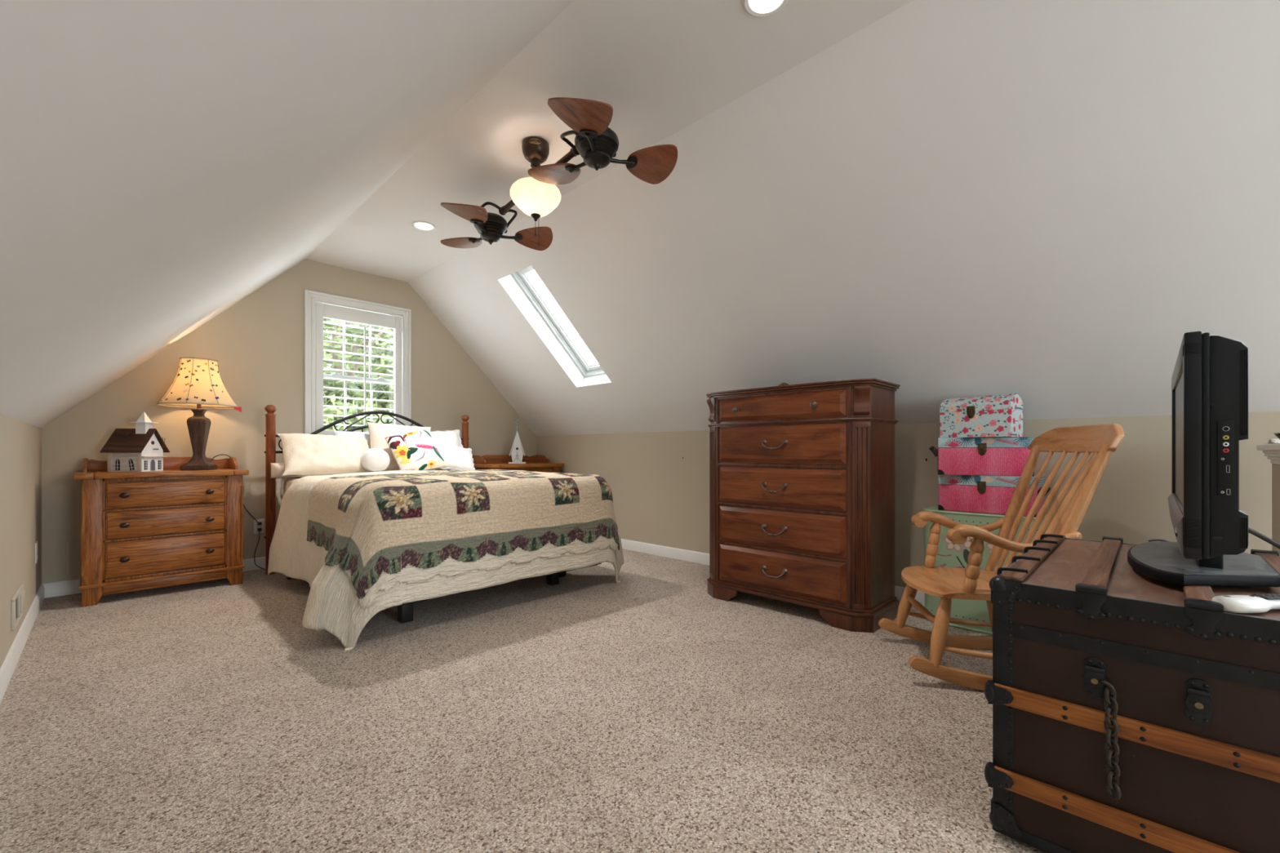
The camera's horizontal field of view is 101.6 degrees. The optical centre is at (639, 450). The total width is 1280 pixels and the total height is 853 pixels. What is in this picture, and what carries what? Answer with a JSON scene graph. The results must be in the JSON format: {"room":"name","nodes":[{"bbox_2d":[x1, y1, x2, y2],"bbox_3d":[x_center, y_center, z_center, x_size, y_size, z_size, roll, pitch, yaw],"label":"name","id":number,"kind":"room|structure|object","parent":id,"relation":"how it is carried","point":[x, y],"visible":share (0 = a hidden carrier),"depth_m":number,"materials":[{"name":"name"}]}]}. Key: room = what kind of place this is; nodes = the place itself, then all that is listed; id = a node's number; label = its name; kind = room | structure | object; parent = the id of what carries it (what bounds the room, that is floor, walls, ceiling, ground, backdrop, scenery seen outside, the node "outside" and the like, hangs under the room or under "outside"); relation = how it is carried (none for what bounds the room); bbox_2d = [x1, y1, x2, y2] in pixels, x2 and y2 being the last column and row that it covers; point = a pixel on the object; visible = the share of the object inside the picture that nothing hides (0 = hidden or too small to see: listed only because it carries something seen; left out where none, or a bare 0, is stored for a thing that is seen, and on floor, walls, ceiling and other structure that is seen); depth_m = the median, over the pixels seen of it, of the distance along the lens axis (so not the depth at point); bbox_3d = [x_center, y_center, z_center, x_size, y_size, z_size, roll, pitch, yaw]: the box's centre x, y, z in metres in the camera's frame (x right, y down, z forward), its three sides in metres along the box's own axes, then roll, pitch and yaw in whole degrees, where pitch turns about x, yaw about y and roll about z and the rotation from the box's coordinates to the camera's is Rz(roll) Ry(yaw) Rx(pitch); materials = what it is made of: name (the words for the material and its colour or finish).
{"room":"bedroom","nodes":[
{"label":"bedroom","id":0,"kind":"room"},
{"bbox_2d":[0,413,41,668],"bbox_3d":[-0.894,0.424,0.349,9.247,1.151,0.140,0,0,44],"label":"wall","id":1,"kind":"structure","parent":0,"point":[20,442],"depth_m":2.60,"materials":[{"name":"paint"}]},
{"bbox_2d":[10,582,25,630],"bbox_3d":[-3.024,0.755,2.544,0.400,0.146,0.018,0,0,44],"label":"electrical outlet plate","id":2,"kind":"object","parent":1,"relation":"in","point":[18,600],"visible":1,"depth_m":2.53,"materials":[{"name":"beige plastic"}]},
{"bbox_2d":[0,584,44,703],"bbox_3d":[-0.836,0.951,0.399,8.953,0.098,0.014,0,0,44],"label":"baseboard","id":3,"kind":"structure","parent":1,"relation":"attached to","point":[7,668],"depth_m":2.53,"materials":[{"name":"white paint"}]},
{"bbox_2d":[34,541,37,564],"bbox_3d":[-3.727,0.630,3.226,0.120,0.124,0.009,0,0,44],"label":"outlet plate","id":4,"kind":"object","parent":1,"relation":"attached to","point":[36,543],"visible":1,"depth_m":3.19,"materials":[{"name":"beige plastic"}]},
{"bbox_2d":[0,0,573,427],"bbox_3d":[-0.384,-0.975,0.871,9.247,1.847,1.760,0,0,44],"label":"ceiling","id":5,"kind":"structure","parent":0,"point":[163,162],"depth_m":1.14,"materials":[{"name":"paint"}]},
{"bbox_2d":[41,258,536,583],"bbox_3d":[-2.707,-0.349,5.008,0.140,2.698,4.263,0,0,44],"label":"wall","id":6,"kind":"structure","parent":0,"point":[257,344],"depth_m":4.37,"materials":[{"name":"paint"}]},
{"bbox_2d":[41,556,265,598],"bbox_3d":[-2.652,0.951,4.954,0.014,0.098,3.983,0,0,44],"label":"baseboard","id":7,"kind":"structure","parent":6,"relation":"attached to","point":[67,587],"depth_m":3.62,"materials":[{"name":"white paint"}]},
{"bbox_2d":[253,519,264,533],"bbox_3d":[-3.203,0.640,4.394,0.010,0.120,0.076,0,0,44],"label":"outlet plate","id":8,"kind":"object","parent":6,"relation":"attached to","point":[256,526],"visible":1,"depth_m":4.39,"materials":[{"name":"white paint"}]},
{"bbox_2d":[253,528,265,569],"bbox_3d":[-3.117,0.826,4.362,0.199,0.344,0.058,0,0,5],"label":"cord","id":9,"kind":"object","parent":6,"relation":"hanging from","point":[259,530],"visible":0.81,"depth_m":4.37,"materials":[{"name":"black plastic"}]},
{"bbox_2d":[304,289,411,435],"bbox_3d":[-2.685,-0.704,4.995,0.189,1.437,0.927,0,0,44],"label":"window","id":10,"kind":"structure","parent":6,"relation":"in","point":[317,305],"depth_m":4.91,"materials":[{"name":"white paint"}]},
{"bbox_2d":[0,548,1045,852],"bbox_3d":[0.547,1.060,1.823,9.247,0.120,4.263,0,0,44],"label":"floor","id":11,"kind":"structure","parent":0,"point":[649,711],"depth_m":1.88,"materials":[{"name":"carpet"}]},
{"bbox_2d":[73,457,248,607],"bbox_3d":[-3.422,0.526,3.773,0.520,0.948,0.896,0,0,44],"label":"oak dresser","id":12,"kind":"object","parent":11,"relation":"on","point":[140,531],"visible":0.99,"depth_m":3.59,"materials":[{"name":"brown wood"}]},
{"bbox_2d":[99,411,169,471],"bbox_3d":[-3.531,-0.062,3.676,0.278,0.418,0.253,0,0,-4],"label":"house","id":13,"kind":"structure","parent":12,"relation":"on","point":[141,448],"depth_m":3.61,"materials":[{"name":"wood"}]},
{"bbox_2d":[156,356,262,524],"bbox_3d":[-3.247,-0.032,3.998,0.480,1.317,0.672,0,0,44],"label":"table lamp","id":14,"kind":"object","parent":12,"relation":"on","point":[197,383],"visible":0.98,"depth_m":3.86,"materials":[{"name":"beige fabric"}]},
{"bbox_2d":[264,404,601,623],"bbox_3d":[-1.630,0.316,4.072,2.246,1.369,1.765,0,0,44],"label":"bed","id":15,"kind":"object","parent":11,"relation":"on","point":[405,611],"visible":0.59,"depth_m":4.21,"materials":[{"name":"brown wood"}]},
{"bbox_3d":[-1.578,0.690,4.028,2.170,0.225,1.540,0,0,44],"label":"box spring","id":16,"kind":"object","parent":15,"relation":"on","visible":0},
{"bbox_2d":[283,477,300,495],"bbox_3d":[-1.578,0.399,4.028,2.190,0.352,1.560,0,0,44],"label":"mattress","id":17,"kind":"object","parent":16,"relation":"on","point":[288,482],"visible":0.07,"depth_m":4.13,"materials":[{"name":"fabric"}]},
{"bbox_2d":[275,478,282,506],"bbox_3d":[-2.840,0.330,4.113,0.090,0.219,0.042,0,0,44],"label":"sheet","id":18,"kind":"object","parent":17,"relation":"hanging from","point":[279,486],"visible":0.88,"depth_m":4.10,"materials":[{"name":"white fabric"}]},
{"bbox_2d":[270,462,316,478],"bbox_3d":[-2.761,0.160,4.262,0.240,0.119,0.420,0,0,44],"label":"pillow","id":19,"kind":"object","parent":17,"relation":"on","point":[277,469],"visible":0.23,"depth_m":4.10,"materials":[{"name":"fabric"}]},
{"bbox_2d":[277,433,370,476],"bbox_3d":[-2.577,0.044,4.355,0.720,0.365,0.330,0,0,-41],"label":"pillow","id":20,"kind":"object","parent":17,"relation":"on","point":[304,455],"visible":0.84,"depth_m":4.22,"materials":[{"name":"beige fabric"}]},
{"bbox_2d":[333,430,369,441],"bbox_3d":[-2.391,0.005,4.663,0.168,0.352,0.601,0,0,44],"label":"pillow","id":21,"kind":"object","parent":17,"relation":"on","point":[361,435],"visible":0.09,"depth_m":4.56,"materials":[{"name":"white fabric"}]},
{"bbox_2d":[366,422,435,471],"bbox_3d":[-2.129,-0.015,4.686,0.576,0.466,0.264,0,0,-43],"label":"pillow","id":22,"kind":"object","parent":17,"relation":"on","point":[377,432],"visible":0.29,"depth_m":4.54,"materials":[{"name":"beige fabric"}]},
{"bbox_2d":[267,470,624,651],"bbox_3d":[-1.431,0.584,3.888,1.948,0.832,2.171,0,0,44],"label":"coverlet","id":23,"kind":"object","parent":17,"relation":"on","point":[333,606],"visible":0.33,"depth_m":3.15,"materials":[{"name":"beige fabric"}]},
{"bbox_2d":[360,448,390,471],"bbox_3d":[-2.247,0.085,4.424,0.207,0.207,0.348,0,0,-35],"label":"bolster","id":24,"kind":"object","parent":23,"relation":"on","point":[372,460],"visible":0.86,"depth_m":4.29,"materials":[{"name":"white fabric"}]},
{"bbox_2d":[383,428,447,470],"bbox_3d":[-1.941,0.015,4.537,0.263,0.428,0.447,0,0,39],"label":"cushion","id":25,"kind":"object","parent":23,"relation":"on","point":[417,450],"visible":0.94,"depth_m":4.48,"materials":[{"name":"white fabric"}]},
{"bbox_2d":[434,444,475,470],"bbox_3d":[-1.778,0.075,4.957,0.446,0.299,0.209,0,0,-39],"label":"pillow","id":26,"kind":"object","parent":23,"relation":"on","point":[456,458],"visible":0.62,"depth_m":4.93,"materials":[{"name":"white fabric"}]},
{"bbox_2d":[306,469,619,608],"bbox_3d":[-1.143,0.474,3.604,1.162,0.644,1.984,0,0,44],"label":"patchwork quilt","id":27,"kind":"object","parent":23,"relation":"on","point":[384,531],"visible":1,"depth_m":3.02,"materials":[{"name":"beige fabric"}]},
{"bbox_2d":[431,429,462,447],"bbox_3d":[-1.913,-0.010,4.992,0.215,0.393,0.506,0,0,39],"label":"pillow","id":28,"kind":"object","parent":17,"relation":"on","point":[450,438],"visible":0.32,"depth_m":5.03,"materials":[{"name":"white fabric"}]},
{"bbox_2d":[471,454,564,472],"bbox_3d":[-1.360,0.526,5.800,0.543,0.948,0.909,0,0,44],"label":"oak dresser","id":29,"kind":"object","parent":11,"relation":"on","point":[536,463],"visible":0.17,"depth_m":5.79,"materials":[{"name":"brown wood"}]},
{"bbox_2d":[508,417,525,463],"bbox_3d":[-1.382,-0.110,5.879,0.190,0.513,0.130,0,0,-13],"label":"birdhouse","id":30,"kind":"object","parent":29,"relation":"on","point":[517,454],"visible":1,"depth_m":5.83,"materials":[{"name":"wood"}]},
{"bbox_2d":[706,378,900,632],"bbox_3d":[0.977,0.303,3.357,1.150,1.393,0.496,0,0,44],"label":"dresser","id":31,"kind":"object","parent":11,"relation":"on","point":[802,476],"visible":1,"depth_m":3.08,"materials":[{"name":"brown wood"}]},
{"bbox_2d":[777,382,789,386],"bbox_3d":[0.932,-0.414,3.354,0.471,0.038,0.069,0,0,44],"label":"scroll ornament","id":32,"kind":"object","parent":31,"relation":"on","point":[781,384],"visible":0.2,"depth_m":3.33,"materials":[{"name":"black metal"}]},
{"bbox_2d":[923,506,1047,635],"bbox_3d":[1.961,0.674,2.978,0.600,0.652,0.308,0,0,44],"label":"storage box","id":33,"kind":"object","parent":11,"relation":"on","point":[949,554],"visible":0.24,"depth_m":2.92,"materials":[{"name":"paint"}]},
{"bbox_2d":[937,474,1050,516],"bbox_3d":[2.004,0.244,2.954,0.264,0.208,0.503,0,0,-43],"label":"case","id":34,"kind":"object","parent":33,"relation":"on","point":[984,494],"visible":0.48,"depth_m":2.90,"materials":[{"name":"pink cardboard"}]},
{"bbox_2d":[928,436,1034,476],"bbox_3d":[1.933,0.034,2.989,0.488,0.210,0.234,0,0,28],"label":"case","id":35,"kind":"object","parent":34,"relation":"on","point":[989,456],"visible":0.94,"depth_m":2.89,"materials":[{"name":"pink cardboard"}]},
{"bbox_2d":[939,393,1022,437],"bbox_3d":[1.915,-0.189,2.945,0.192,0.232,0.354,0,0,-37],"label":"floral box","id":36,"kind":"object","parent":35,"relation":"on","point":[993,415],"visible":0.95,"depth_m":2.87,"materials":[{"name":"multicoloured cardboard"}]},
{"bbox_2d":[878,423,1124,690],"bbox_3d":[1.606,0.444,2.393,0.838,1.111,0.606,0,0,11],"label":"rocking chair","id":37,"kind":"object","parent":11,"relation":"on","point":[971,582],"visible":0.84,"depth_m":2.35,"materials":[{"name":"brown wood"}]},
{"bbox_2d":[984,533,1279,852],"bbox_3d":[1.510,0.648,1.419,0.794,0.669,0.998,0,0,44],"label":"trunk","id":38,"kind":"object","parent":11,"relation":"on","point":[1133,712],"visible":0.92,"depth_m":1.18,"materials":[{"name":"canvas"},{"name":"metal"},{"name":"wood"}]},
{"bbox_2d":[1148,539,1167,542],"bbox_3d":[1.834,0.319,1.569,0.140,0.040,0.501,0,0,-29],"label":"cable","id":39,"kind":"object","parent":38,"relation":"on","point":[1150,540],"visible":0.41,"depth_m":1.77,"materials":[{"name":"black plastic"}]},
{"bbox_2d":[1127,331,1279,586],"bbox_3d":[1.614,0.046,1.342,0.530,0.598,0.944,0,0,44],"label":"television","id":40,"kind":"object","parent":38,"relation":"on","point":[1210,377],"visible":1,"depth_m":1.10,"materials":[{"name":"black plastic"}]},
{"bbox_2d":[1226,465,1230,494],"bbox_3d":[1.215,0.061,1.079,0.006,0.061,0.002,0,0,44],"label":"socket","id":41,"kind":"object","parent":40,"relation":"attached to","point":[1228,467],"depth_m":1.08,"materials":[{"name":"black plastic"}]},
{"bbox_2d":[1211,593,1279,613],"bbox_3d":[1.291,0.319,1.090,0.181,0.032,0.068,0,0,-6],"label":"remote control","id":42,"kind":"object","parent":38,"relation":"on","point":[1255,603],"visible":0.99,"depth_m":1.07,"materials":[{"name":"white plastic"}]},
{"bbox_2d":[306,0,913,282],"bbox_3d":[0.545,-1.768,1.820,9.247,0.140,0.897,0,0,44],"label":"ceiling","id":43,"kind":"structure","parent":0,"point":[662,67],"depth_m":2.49,"materials":[{"name":"paint"}]},
{"bbox_2d":[411,220,435,231],"bbox_3d":[-1.634,-1.694,3.950,0.174,0.008,0.174,0,0,44],"label":"recessed light","id":44,"kind":"object","parent":43,"relation":"in","point":[419,224],"visible":1,"depth_m":3.94,"materials":[{"name":"white paint"}]},
{"bbox_2d":[440,97,677,250],"bbox_3d":[-0.585,-1.413,2.924,0.747,0.570,1.849,0,0,-41],"label":"ceiling fan","id":45,"kind":"object","parent":43,"relation":"hanging from","point":[537,195],"visible":1,"depth_m":2.65,"materials":[{"name":"brown wood"}]},
{"bbox_2d":[742,0,788,17],"bbox_3d":[0.474,-1.694,1.957,0.174,0.008,0.174,0,0,44],"label":"recessed light","id":46,"kind":"object","parent":43,"relation":"in","point":[758,8],"visible":1,"depth_m":2.00,"materials":[{"name":"white paint"}]},
{"bbox_2d":[408,0,1279,435],"bbox_3d":[1.459,-0.951,2.754,9.247,1.693,1.716,0,0,44],"label":"ceiling","id":47,"kind":"structure","parent":0,"point":[1039,202],"depth_m":2.48,"materials":[{"name":"paint"}]},
{"bbox_2d":[497,264,612,387],"bbox_3d":[-0.660,-1.166,4.723,0.520,1.101,1.111,0,0,44],"label":"window","id":48,"kind":"structure","parent":47,"relation":"attached to","point":[521,286],"depth_m":4.86,"materials":[{"name":"paint"}]},
{"bbox_2d":[536,411,1279,587],"bbox_3d":[1.989,0.412,3.296,9.247,1.175,0.141,0,0,44],"label":"wall","id":49,"kind":"structure","parent":0,"point":[659,482],"depth_m":3.39,"materials":[{"name":"paint"}]},
{"bbox_2d":[621,538,924,606],"bbox_3d":[1.941,0.951,3.236,8.953,0.098,0.014,0,0,44],"label":"baseboard","id":50,"kind":"structure","parent":49,"relation":"attached to","point":[700,557],"depth_m":4.79,"materials":[{"name":"white paint"}]},
{"bbox_2d":[1271,463,1279,556],"bbox_3d":[2.414,0.522,1.863,0.120,0.955,0.800,0,0,44],"label":"wall","id":51,"kind":"structure","parent":0,"point":[1275,467],"depth_m":2.12,"materials":[{"name":"paint"}]},
{"bbox_2d":[1257,443,1279,464],"bbox_3d":[2.427,0.015,1.877,0.196,0.079,0.838,0,0,44],"label":"trim","id":52,"kind":"structure","parent":51,"relation":"on","point":[1272,451],"depth_m":2.06,"materials":[{"name":"white paint"}]},
{"bbox_2d":[1264,439,1279,444],"bbox_3d":[2.581,-0.036,2.077,0.110,0.018,0.240,0,0,44],"label":"paper","id":53,"kind":"object","parent":52,"relation":"on","point":[1271,441],"visible":0.99,"depth_m":2.05,"materials":[{"name":"white paper"}]},
{"bbox_2d":[1273,432,1279,439],"bbox_3d":[2.438,-0.045,1.923,0.136,0.043,0.137,0,0,44],"label":"bowl","id":54,"kind":"object","parent":52,"relation":"on","point":[1277,434],"visible":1,"depth_m":1.95,"materials":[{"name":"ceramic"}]},
{"label":"outside","id":55,"kind":"structure","parent":0,"visible":0},
{"bbox_2d":[323,317,394,431],"bbox_3d":[-5.316,-0.357,9.159,3.888,8.648,3.767,0,0,-2],"label":"tree","id":56,"kind":"object","parent":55,"point":[337,338],"visible":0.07,"depth_m":8.58,"materials":[{"name":"green plant"}]},
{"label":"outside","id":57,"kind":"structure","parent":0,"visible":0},
{"bbox_2d":[324,320,394,424],"bbox_3d":[-6.398,-0.986,13.118,3.832,9.513,4.223,0,0,28],"label":"tree","id":58,"kind":"object","parent":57,"point":[354,384],"visible":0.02,"depth_m":11.88,"materials":[{"name":"green plant"}]},
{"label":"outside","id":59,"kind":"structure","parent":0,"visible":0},
{"bbox_2d":[326,323,360,382],"bbox_3d":[-9.647,-1.781,18.437,7.291,10.774,7.239,0,0,-6],"label":"tree","id":60,"kind":"object","parent":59,"point":[348,367],"visible":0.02,"depth_m":15.38,"materials":[{"name":"green plant"}]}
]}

